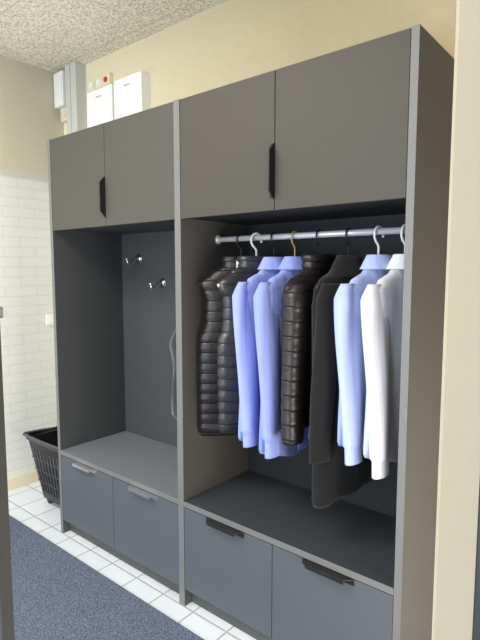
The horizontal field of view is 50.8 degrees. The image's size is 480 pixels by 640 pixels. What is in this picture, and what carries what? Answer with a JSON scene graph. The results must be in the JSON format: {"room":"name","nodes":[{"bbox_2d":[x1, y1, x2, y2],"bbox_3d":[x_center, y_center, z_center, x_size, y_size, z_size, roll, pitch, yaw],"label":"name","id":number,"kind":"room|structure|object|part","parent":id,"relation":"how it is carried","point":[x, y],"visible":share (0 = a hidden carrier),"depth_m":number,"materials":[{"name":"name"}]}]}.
{"room":"cloakroom","nodes":[
{"label":"cloakroom","id":0,"kind":"room"},
{"bbox_2d":[0,55,63,478],"bbox_3d":[-2.861,-0.132,2.003,0.100,2.950,4.800,5,7,39],"label":"wall","id":1,"kind":"structure","parent":0,"point":[29,117],"depth_m":3.54,"materials":[{"name":"brick"}]},
{"bbox_2d":[7,470,38,490],"bbox_3d":[-0.590,1.476,0.269,5.800,0.085,4.800,5,7,39],"label":"baseboard","id":2,"kind":"structure","parent":1,"relation":"attached to","point":[30,477],"depth_m":3.61,"materials":[{"name":"beige wood"}]},
{"bbox_2d":[46,314,53,324],"bbox_3d":[-1.386,-0.003,3.710,0.017,0.080,0.080,5,7,39],"label":"light switch","id":3,"kind":"object","parent":1,"relation":"attached to","point":[49,317],"visible":0.54,"depth_m":3.69,"materials":[{"name":"white plastic"}]},
{"bbox_2d":[0,0,228,72],"bbox_3d":[-0.590,-1.467,-0.019,6.000,0.100,5.000,5,7,39],"label":"ceiling","id":4,"kind":"structure","parent":0,"point":[50,35],"depth_m":2.91,"materials":[{"name":"beige paint"}]},
{"bbox_2d":[8,481,255,639],"bbox_3d":[-0.590,1.568,0.278,6.000,0.100,5.000,5,7,39],"label":"floor","id":5,"kind":"structure","parent":0,"point":[28,505],"depth_m":2.63,"materials":[{"name":"tile"}]},
{"bbox_2d":[22,426,59,504],"bbox_3d":[-1.123,0.975,3.297,0.490,0.493,0.394,5,7,39],"label":"laundry basket","id":6,"kind":"object","parent":5,"relation":"on","point":[43,442],"visible":0.3,"depth_m":3.24,"materials":[{"name":"plastic"}]},
{"bbox_2d":[9,515,203,639],"bbox_3d":[-0.976,1.427,1.173,3.950,0.008,2.500,5,7,39],"label":"carpet","id":7,"kind":"object","parent":5,"relation":"on","point":[57,595],"visible":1,"depth_m":2.33,"materials":[{"name":"blue carpet"}]},
{"bbox_2d":[0,307,14,639],"bbox_3d":[-0.862,0.697,1.048,0.908,1.466,0.275,1,6,14],"label":"divider","id":8,"kind":"object","parent":7,"relation":"on","point":[7,632],"visible":1,"depth_m":0.91,"materials":[{"name":"metal"}]},
{"bbox_2d":[47,24,453,639],"bbox_3d":[-0.118,0.180,2.405,2.052,2.250,0.530,5,7,39],"label":"wardrobe","id":9,"kind":"object","parent":5,"relation":"on","point":[144,206],"visible":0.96,"depth_m":2.13,"materials":[{"name":"laminate"}]},
{"bbox_3d":[-0.842,-0.724,2.627,0.488,0.490,0.020,5,7,39],"label":"door","id":10,"kind":"part","parent":9,"relation":"part of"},
{"bbox_3d":[-0.859,0.809,2.757,0.210,0.024,0.031,5,7,39],"label":"drawer handle","id":11,"kind":"part","parent":9,"relation":"part of","materials":[{"name":"metal"}]},
{"bbox_3d":[-0.709,0.975,2.955,0.488,0.390,0.439,5,7,39],"label":"drawer","id":12,"kind":"part","parent":9,"relation":"part of","materials":[{"name":"grey wood"}]},
{"bbox_3d":[-0.678,-0.602,2.469,0.019,0.199,0.031,5,7,39],"label":"handle","id":13,"kind":"part","parent":9,"relation":"part of","materials":[{"name":"black metal"}]},
{"bbox_3d":[-0.464,-0.694,2.315,0.488,0.490,0.020,5,7,39],"label":"door","id":14,"kind":"part","parent":9,"relation":"part of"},
{"bbox_3d":[-0.481,0.839,2.446,0.210,0.024,0.031,5,7,39],"label":"drawer handle","id":15,"kind":"part","parent":9,"relation":"part of","materials":[{"name":"metal"}]},
{"bbox_3d":[-0.331,1.006,2.644,0.488,0.390,0.439,5,7,39],"label":"drawer","id":16,"kind":"part","parent":9,"relation":"part of","materials":[{"name":"grey wood"}]},
{"bbox_3d":[-0.074,0.872,2.110,0.210,0.024,0.031,5,7,39],"label":"drawer handle","id":17,"kind":"part","parent":9,"relation":"part of","materials":[{"name":"black metal"}]},
{"bbox_3d":[0.076,1.038,2.308,0.488,0.390,0.439,5,7,39],"label":"drawer","id":18,"kind":"part","parent":9,"relation":"part of","materials":[{"name":"grey wood"}]},
{"bbox_3d":[-0.058,-0.661,1.980,0.488,0.490,0.020,5,7,39],"label":"door","id":19,"kind":"part","parent":9,"relation":"part of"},
{"bbox_3d":[0.107,-0.539,1.822,0.019,0.199,0.031,5,7,39],"label":"handle","id":20,"kind":"part","parent":9,"relation":"part of","materials":[{"name":"black metal"}]},
{"bbox_2d":[198,224,404,508],"bbox_3d":[0.260,0.156,2.059,0.973,1.043,0.471,5,7,39],"label":"hanging clothes","id":21,"kind":"object","parent":9,"relation":"hanging from","point":[296,353],"visible":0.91,"depth_m":1.87,"materials":[{"name":"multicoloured fabric"}]},
{"bbox_3d":[0.276,-0.341,2.030,0.982,0.041,0.041,5,7,39],"label":"rail","id":22,"kind":"part","parent":9,"relation":"part of","materials":[{"name":"silver metal"}]},
{"bbox_3d":[0.304,0.903,1.798,0.210,0.024,0.031,5,7,39],"label":"drawer handle","id":23,"kind":"part","parent":9,"relation":"part of","materials":[{"name":"black metal"}]},
{"bbox_3d":[0.454,1.069,1.996,0.488,0.390,0.439,5,7,39],"label":"drawer","id":24,"kind":"part","parent":9,"relation":"part of","materials":[{"name":"grey wood"}]},
{"bbox_3d":[0.320,-0.630,1.668,0.488,0.490,0.020,5,7,39],"label":"door","id":25,"kind":"part","parent":9,"relation":"part of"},
{"bbox_2d":[64,0,456,134],"bbox_3d":[0.974,-0.133,2.007,6.000,2.950,0.100,5,7,39],"label":"wall","id":26,"kind":"structure","parent":0,"point":[231,41],"depth_m":2.56,"materials":[{"name":"beige paint"}]},
{"bbox_2d":[53,70,66,122],"bbox_3d":[-1.266,-1.591,3.611,0.117,0.330,0.080,5,7,39],"label":"junction box","id":27,"kind":"object","parent":26,"relation":"attached to","point":[59,77],"visible":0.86,"depth_m":3.57,"materials":[{"name":"beige plastic"}]},
{"bbox_2d":[65,61,86,133],"bbox_3d":[-1.141,-1.311,3.532,0.130,0.899,0.083,5,7,39],"label":"duct","id":28,"kind":"object","parent":26,"relation":"attached to","point":[75,72],"visible":0.54,"depth_m":3.47,"materials":[{"name":"white metal"}]},
{"bbox_2d":[88,72,112,91],"bbox_3d":[-0.910,-1.570,3.344,0.269,0.077,0.038,5,7,39],"label":"switch plates","id":29,"kind":"object","parent":26,"relation":"attached to","point":[106,79],"visible":0.9,"depth_m":3.33,"materials":[{"name":"beige plastic"}]},
{"bbox_2d":[87,84,114,127],"bbox_3d":[-0.904,-1.304,3.342,0.277,0.422,0.072,5,7,39],"label":"electrical box","id":30,"kind":"object","parent":26,"relation":"attached to","point":[100,102],"visible":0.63,"depth_m":3.29,"materials":[{"name":"white plastic"}]},
{"bbox_2d":[114,71,149,118],"bbox_3d":[-0.678,-1.290,3.156,0.270,0.430,0.072,5,7,39],"label":"electrical box","id":31,"kind":"object","parent":26,"relation":"attached to","point":[131,92],"visible":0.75,"depth_m":3.09,"materials":[{"name":"white plastic"}]},
{"bbox_2d":[432,0,479,639],"bbox_3d":[1.204,0.090,-0.270,2.526,2.950,0.128,5,7,39],"label":"wall","id":32,"kind":"structure","parent":0,"point":[459,440],"depth_m":0.48,"materials":[{"name":"beige paint"}]},
{"bbox_3d":[0.258,0.469,0.477,0.085,2.050,0.008,5,7,39],"label":"dark door frame","id":33,"kind":"part","parent":32,"relation":"part of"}
]}

